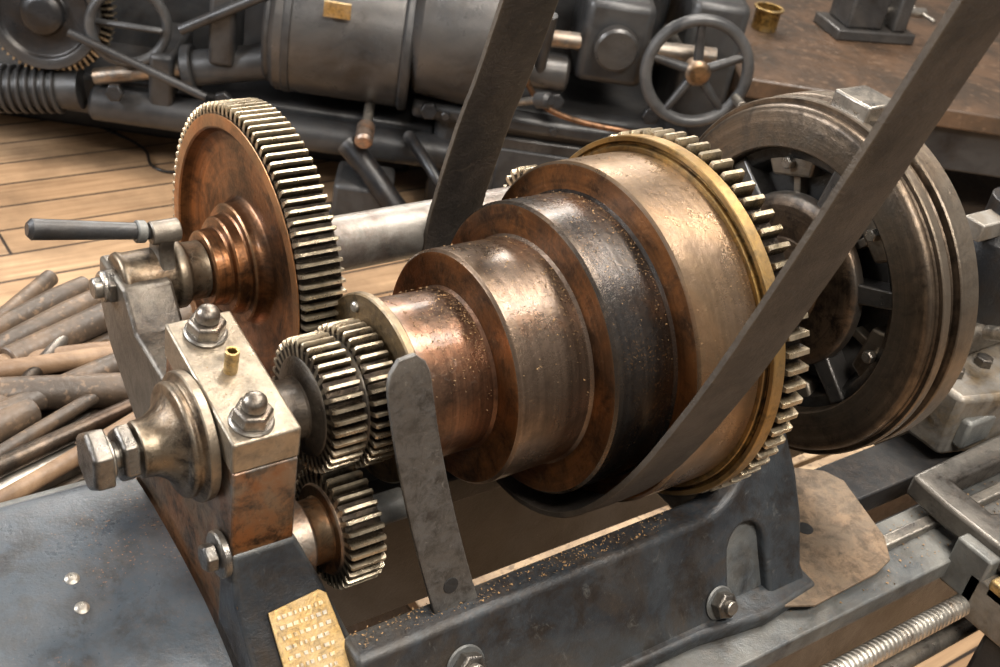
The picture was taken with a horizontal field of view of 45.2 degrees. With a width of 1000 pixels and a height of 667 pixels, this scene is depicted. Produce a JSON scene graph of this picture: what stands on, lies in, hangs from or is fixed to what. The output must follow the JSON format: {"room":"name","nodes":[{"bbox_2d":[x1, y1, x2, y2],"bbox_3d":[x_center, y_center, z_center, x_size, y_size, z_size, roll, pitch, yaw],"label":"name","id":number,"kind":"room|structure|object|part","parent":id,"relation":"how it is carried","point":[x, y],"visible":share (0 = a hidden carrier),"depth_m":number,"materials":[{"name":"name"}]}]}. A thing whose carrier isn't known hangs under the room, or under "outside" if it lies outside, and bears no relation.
{"room":"metal workshop","nodes":[
{"label":"metal workshop","id":0,"kind":"room"},
{"bbox_2d":[0,114,983,666],"bbox_3d":[0.073,-0.604,3.608,13.000,0.001,12.000,-14,41,-33],"label":"floor","id":1,"kind":"structure","parent":0,"point":[49,169],"depth_m":2.90,"materials":[{"name":"brown wood"}]},
{"bbox_2d":[0,270,192,502],"bbox_3d":[-0.559,0.110,1.280,0.724,0.133,0.553,-14,41,-33],"label":"metal rods","id":2,"kind":"object","parent":1,"relation":"on","point":[61,380],"visible":0.38,"depth_m":1.29,"materials":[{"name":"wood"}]},
{"bbox_3d":[-0.605,0.157,1.124,0.034,0.034,0.397,27,36,23],"label":"handle","id":3,"kind":"part","parent":2,"relation":"part of","materials":[{"name":"brown wood"}]},
{"bbox_3d":[-0.621,0.033,1.351,0.022,0.022,0.412,16,34,7],"label":"handle","id":4,"kind":"part","parent":2,"relation":"part of","materials":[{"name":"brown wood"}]},
{"bbox_3d":[-0.517,0.171,1.172,0.034,0.034,0.245,30,36,26],"label":"handle","id":5,"kind":"part","parent":2,"relation":"part of","materials":[{"name":"wood"}]},
{"bbox_3d":[-0.532,0.109,1.218,0.017,0.017,0.388,12,34,3],"label":"handle","id":6,"kind":"part","parent":2,"relation":"part of","materials":[{"name":"wood"}]},
{"bbox_3d":[-0.586,0.002,1.359,0.029,0.029,0.300,26,37,21],"label":"handle","id":7,"kind":"part","parent":2,"relation":"part of","materials":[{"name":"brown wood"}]},
{"bbox_3d":[-0.486,0.107,1.227,0.016,0.016,0.294,25,36,20],"label":"handle","id":8,"kind":"part","parent":2,"relation":"part of","materials":[{"name":"brown wood"}]},
{"bbox_3d":[-0.581,0.030,1.318,0.029,0.029,0.372,26,37,22],"label":"handle","id":9,"kind":"part","parent":2,"relation":"part of","materials":[{"name":"brown wood"}]},
{"bbox_3d":[-0.483,-0.012,1.415,0.034,0.034,0.225,28,37,24],"label":"handle","id":10,"kind":"part","parent":2,"relation":"part of","materials":[{"name":"brown wood"}]},
{"bbox_3d":[-0.558,0.032,1.327,0.298,0.023,0.023,-7,37,-26],"label":"handle","id":11,"kind":"part","parent":2,"relation":"part of","materials":[{"name":"brown wood"}]},
{"bbox_3d":[-0.578,0.046,1.292,0.403,0.022,0.022,-9,38,-26],"label":"handle","id":12,"kind":"part","parent":2,"relation":"part of","materials":[{"name":"brown wood"}]},
{"bbox_3d":[-0.472,0.178,1.226,0.028,0.028,0.283,27,38,23],"label":"handle","id":13,"kind":"part","parent":2,"relation":"part of","materials":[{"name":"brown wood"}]},
{"bbox_3d":[-0.489,0.067,1.286,0.028,0.028,0.249,31,39,28],"label":"handle","id":14,"kind":"part","parent":2,"relation":"part of","materials":[{"name":"brown wood"}]},
{"bbox_3d":[-0.548,0.066,1.268,0.329,0.038,0.038,-2,35,-21],"label":"handle","id":15,"kind":"part","parent":2,"relation":"part of","materials":[{"name":"brown wood"}]},
{"bbox_3d":[-0.398,0.078,1.302,0.023,0.023,0.414,31,38,27],"label":"handle","id":16,"kind":"part","parent":2,"relation":"part of","materials":[{"name":"wood"}]},
{"bbox_3d":[-0.446,0.137,1.198,0.023,0.023,0.403,27,36,23],"label":"handle","id":17,"kind":"part","parent":2,"relation":"part of","materials":[{"name":"brown wood"}]},
{"bbox_3d":[-0.386,0.132,1.322,0.036,0.036,0.236,33,39,30],"label":"handle","id":18,"kind":"part","parent":2,"relation":"part of","materials":[{"name":"wood"}]},
{"bbox_3d":[-0.521,0.141,1.222,0.029,0.029,0.277,26,36,22],"label":"handle","id":19,"kind":"part","parent":2,"relation":"part of","materials":[{"name":"brown wood"}]},
{"bbox_3d":[-0.467,0.008,1.442,0.036,0.036,0.238,23,34,17],"label":"handle","id":20,"kind":"part","parent":2,"relation":"part of","materials":[{"name":"brown wood"}]},
{"bbox_3d":[-0.489,0.065,1.347,0.040,0.040,0.365,25,35,20],"label":"handle","id":21,"kind":"part","parent":2,"relation":"part of","materials":[{"name":"brown wood"}]},
{"bbox_3d":[-0.457,0.021,1.423,0.036,0.036,0.376,27,35,22],"label":"handle","id":22,"kind":"part","parent":2,"relation":"part of","materials":[{"name":"brown wood"}]},
{"bbox_2d":[0,476,232,666],"bbox_3d":[-0.462,0.561,0.944,0.460,0.832,0.295,-14,41,-33],"label":"metal sheet","id":23,"kind":"object","parent":1,"relation":"on","point":[89,578],"visible":0.97,"depth_m":0.83,"materials":[{"name":"metal"}]},
{"bbox_2d":[100,127,174,172],"bbox_3d":[-0.986,-0.494,3.123,0.419,0.011,0.075,26,36,21],"label":"cable","id":24,"kind":"object","parent":1,"relation":"on","point":[103,128],"visible":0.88,"depth_m":3.12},
{"bbox_2d":[0,0,753,215],"bbox_3d":[-0.475,-0.858,3.016,2.102,0.910,1.029,7,33,-5],"label":"background lathe","id":25,"kind":"object","parent":1,"relation":"on","point":[376,89],"visible":0.84,"depth_m":2.79,"materials":[{"name":"grey metal"}]},
{"bbox_3d":[-0.615,-0.723,2.690,0.233,0.024,0.024,-19,42,12],"label":"shift rod","id":26,"kind":"part","parent":25,"relation":"part of","materials":[{"name":"grey metal"}]},
{"bbox_3d":[-0.358,-0.713,2.646,0.060,0.035,0.008,7,33,-5],"label":"drum plate","id":27,"kind":"part","parent":25,"relation":"part of","materials":[{"name":"gold metal"}]},
{"bbox_3d":[-0.313,-0.461,2.777,0.042,0.042,0.071,21,40,-18],"label":"knob","id":28,"kind":"part","parent":25,"relation":"part of","materials":[{"name":"orange metal"}]},
{"bbox_3d":[-0.311,-0.506,2.819,0.024,0.024,0.112,22,41,-18],"label":"knob stem","id":29,"kind":"part","parent":25,"relation":"part of","materials":[{"name":"metal"}]},
{"bbox_3d":[0.013,-0.526,2.743,0.222,0.018,0.018,5,43,45],"label":"shift lever","id":30,"kind":"part","parent":25,"relation":"part of","materials":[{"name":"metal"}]},
{"bbox_3d":[0.110,-0.392,2.971,0.330,0.180,0.014,7,33,-5],"label":"panel","id":31,"kind":"part","parent":25,"relation":"part of","materials":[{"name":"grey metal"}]},
{"bbox_2d":[346,445,917,634],"bbox_3d":[0.229,0.216,2.090,1.230,0.364,0.700,-14,41,-33],"label":"crate","id":32,"kind":"object","parent":1,"relation":"on","point":[805,461],"visible":0.02,"depth_m":1.69,"materials":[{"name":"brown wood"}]},
{"bbox_2d":[315,431,999,666],"bbox_3d":[0.572,0.331,1.674,2.070,0.742,0.395,-14,41,-33],"label":"bed","id":33,"kind":"object","parent":1,"relation":"on","point":[497,532],"visible":0.09,"depth_m":1.21,"materials":[{"name":"metal"}]},
{"bbox_2d":[100,152,999,666],"bbox_3d":[0.209,0.008,1.065,1.012,0.357,0.372,-10,39,-29],"label":"headstock","id":34,"kind":"object","parent":33,"relation":"on","point":[720,563],"visible":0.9,"depth_m":0.89,"materials":[{"name":"metal"}]},
{"bbox_3d":[-0.256,0.026,0.904,0.038,0.119,0.154,-14,41,-33],"label":"bearing arm","id":35,"kind":"part","parent":34,"relation":"part of"},
{"bbox_2d":[183,323,227,347],"bbox_3d":[-0.196,-0.001,0.798,0.029,0.003,0.029,-5,47,-26],"label":"washer","id":36,"kind":"object","parent":34,"relation":"in","point":[188,336],"depth_m":0.79,"materials":[{"name":"silver metal"}]},
{"bbox_2d":[206,529,232,578],"bbox_3d":[-0.185,0.146,0.793,0.006,0.033,0.033,-14,41,-33],"label":"washer","id":37,"kind":"object","parent":34,"relation":"in","point":[219,542],"depth_m":0.78,"materials":[{"name":"metal"}]},
{"bbox_2d":[76,318,394,502],"bbox_3d":[-0.005,0.018,0.918,0.623,0.105,0.105,-14,41,-33],"label":"spindle","id":38,"kind":"object","parent":34,"relation":"attached to","point":[332,378],"visible":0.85,"depth_m":0.80,"materials":[{"name":"metal"}]},
{"bbox_2d":[699,85,978,454],"bbox_3d":[0.265,-0.055,1.094,0.086,0.344,0.332,-14,41,-33],"label":"lathe faceplate","id":39,"kind":"object","parent":38,"relation":"attached to","point":[892,330],"visible":0.45,"depth_m":1.03,"materials":[{"name":"metal"}]},
{"bbox_2d":[228,408,274,437],"bbox_3d":[-0.156,0.054,0.753,0.029,0.003,0.029,-5,47,-26],"label":"washer","id":40,"kind":"object","parent":34,"relation":"in","point":[233,424],"depth_m":0.75,"materials":[{"name":"silver metal"}]},
{"bbox_2d":[25,164,536,308],"bbox_3d":[-0.121,-0.098,1.012,0.543,0.099,0.072,-14,41,-33],"label":"shaft","id":41,"kind":"object","parent":34,"relation":"attached to","point":[377,236],"visible":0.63,"depth_m":0.91,"materials":[{"name":"silver metal"}]},
{"bbox_3d":[-0.294,-0.074,0.864,0.092,0.016,0.016,-3,21,-38],"label":"lever handle","id":42,"kind":"part","parent":41,"relation":"part of","materials":[{"name":"grey metal"}]},
{"bbox_2d":[172,97,346,380],"bbox_3d":[-0.209,-0.057,0.955,0.060,0.253,0.253,-14,41,-33],"label":"gear","id":43,"kind":"object","parent":41,"relation":"attached to","point":[247,188],"depth_m":0.92,"materials":[{"name":"metal"}]},
{"bbox_2d":[268,589,349,666],"bbox_3d":[-0.127,0.210,0.817,0.050,0.046,0.049,-14,41,-33],"label":"brass nameplate","id":44,"kind":"object","parent":34,"relation":"attached to","point":[307,632],"visible":1,"depth_m":0.82,"materials":[{"name":"gold metal"}]},
{"bbox_2d":[293,465,406,589],"bbox_3d":[-0.117,0.137,0.866,0.110,0.091,0.091,-14,41,-33],"label":"gear","id":45,"kind":"object","parent":34,"relation":"attached to","point":[338,522],"visible":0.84,"depth_m":0.84,"materials":[{"name":"silver metal"}]},
{"bbox_2d":[386,353,476,613],"bbox_3d":[-0.044,0.110,0.817,0.084,0.211,0.030,14,33,4],"label":"lever arm","id":46,"kind":"object","parent":34,"relation":"attached to","point":[444,568],"visible":1,"depth_m":0.81,"materials":[{"name":"metal"}]},
{"bbox_2d":[447,644,484,666],"bbox_3d":[-0.025,0.239,0.862,0.032,0.032,0.003,-42,28,-23],"label":"washer","id":47,"kind":"object","parent":34,"relation":"in","point":[458,655],"depth_m":0.85,"materials":[{"name":"silver metal"}]},
{"bbox_2d":[333,127,809,501],"bbox_3d":[0.031,0.009,0.942,0.311,0.308,0.308,-14,41,-33],"label":"pulley","id":48,"kind":"object","parent":34,"relation":"attached to","point":[552,435],"visible":0.79,"depth_m":0.87,"materials":[{"name":"metal"}]},
{"bbox_2d":[706,585,730,620],"bbox_3d":[0.184,0.226,1.006,0.030,0.030,0.003,-42,28,-23],"label":"washer","id":49,"kind":"object","parent":34,"relation":"in","point":[718,597],"depth_m":1.00,"materials":[{"name":"silver metal"}]},
{"bbox_2d":[785,468,889,606],"bbox_3d":[0.279,0.181,1.129,0.194,0.004,0.162,-14,41,-33],"label":"cover plate","id":50,"kind":"object","parent":33,"relation":"on","point":[842,547],"visible":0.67,"depth_m":1.12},
{"bbox_3d":[0.694,0.215,1.483,2.030,0.240,0.030,-14,41,-33],"label":"web plate","id":51,"kind":"part","parent":33,"relation":"part of","materials":[{"name":"grey metal"}]},
{"bbox_2d":[820,594,978,666],"bbox_3d":[0.730,0.203,1.360,1.500,0.085,0.045,-14,41,-33],"label":"screw","id":52,"kind":"object","parent":33,"relation":"attached to","point":[932,631],"visible":0.78,"depth_m":1.11,"materials":[{"name":"metal"}]},
{"bbox_3d":[0.729,0.224,1.370,1.500,0.018,0.018,-14,41,-33],"label":"feed rod","id":53,"kind":"part","parent":52,"relation":"part of","materials":[{"name":"metal"}]},
{"bbox_2d":[907,187,999,666],"bbox_3d":[0.520,0.114,1.278,0.335,0.454,0.430,-14,41,-33],"label":"carriage","id":54,"kind":"object","parent":33,"relation":"on","point":[967,418],"visible":0.59,"depth_m":1.23,"materials":[{"name":"metal"}]},
{"bbox_3d":[0.573,0.166,1.214,0.300,0.025,0.195,-14,41,-33],"label":"saddle arm","id":55,"kind":"part","parent":54,"relation":"part of","materials":[{"name":"metal"}]},
{"bbox_3d":[0.534,-0.086,1.288,0.100,0.130,0.100,-14,41,-33],"label":"tool post","id":56,"kind":"part","parent":54,"relation":"part of","materials":[{"name":"grey metal"}]},
{"bbox_3d":[0.526,0.003,1.214,0.016,0.016,0.099,-43,15,-9],"label":"clamp lever","id":57,"kind":"part","parent":54,"relation":"part of","materials":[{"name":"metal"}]},
{"bbox_2d":[726,0,999,214],"bbox_3d":[1.218,-0.619,3.508,1.400,0.500,1.100,7,33,-5],"label":"workbench","id":58,"kind":"object","parent":1,"relation":"on","point":[800,56],"visible":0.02,"depth_m":3.04,"materials":[{"name":"brown wood"}]},
{"bbox_2d":[751,1,784,32],"bbox_3d":[0.703,-0.833,3.167,0.080,0.060,0.080,-14,41,-33],"label":"brass cup","id":59,"kind":"object","parent":58,"relation":"on","point":[767,15],"visible":1,"depth_m":3.15,"materials":[{"name":"gold metal"}]},
{"bbox_2d":[814,0,935,44],"bbox_3d":[1.029,-0.883,3.255,0.290,0.150,0.140,-1,35,-17],"label":"bench vise","id":60,"kind":"object","parent":58,"relation":"on","point":[873,21],"visible":1,"depth_m":3.22,"materials":[{"name":"grey metal"}]},
{"bbox_3d":[1.157,-0.881,3.297,0.012,0.012,0.140,-1,35,-17],"label":"handle","id":61,"kind":"part","parent":60,"relation":"part of","materials":[{"name":"metal"}]},
{"bbox_2d":[944,169,999,214],"bbox_3d":[1.197,-0.533,3.565,1.310,0.030,0.980,7,33,-5],"label":"shelf","id":62,"kind":"object","parent":58,"relation":"attached to","point":[974,191],"depth_m":3.40,"materials":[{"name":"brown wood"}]},
{"bbox_3d":[0.887,-1.006,0.395,4.000,0.300,0.300,-14,41,-33],"label":"pulley","id":63,"kind":"object","parent":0,"visible":0},
{"bbox_2d":[422,0,999,517],"bbox_3d":[0.211,-0.371,0.548,0.053,1.389,0.610,-14,41,-33],"label":"belt","id":64,"kind":"object","parent":63,"relation":"hanging from","point":[967,29],"visible":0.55,"depth_m":0.77,"materials":[{"name":"leather"}]}
]}

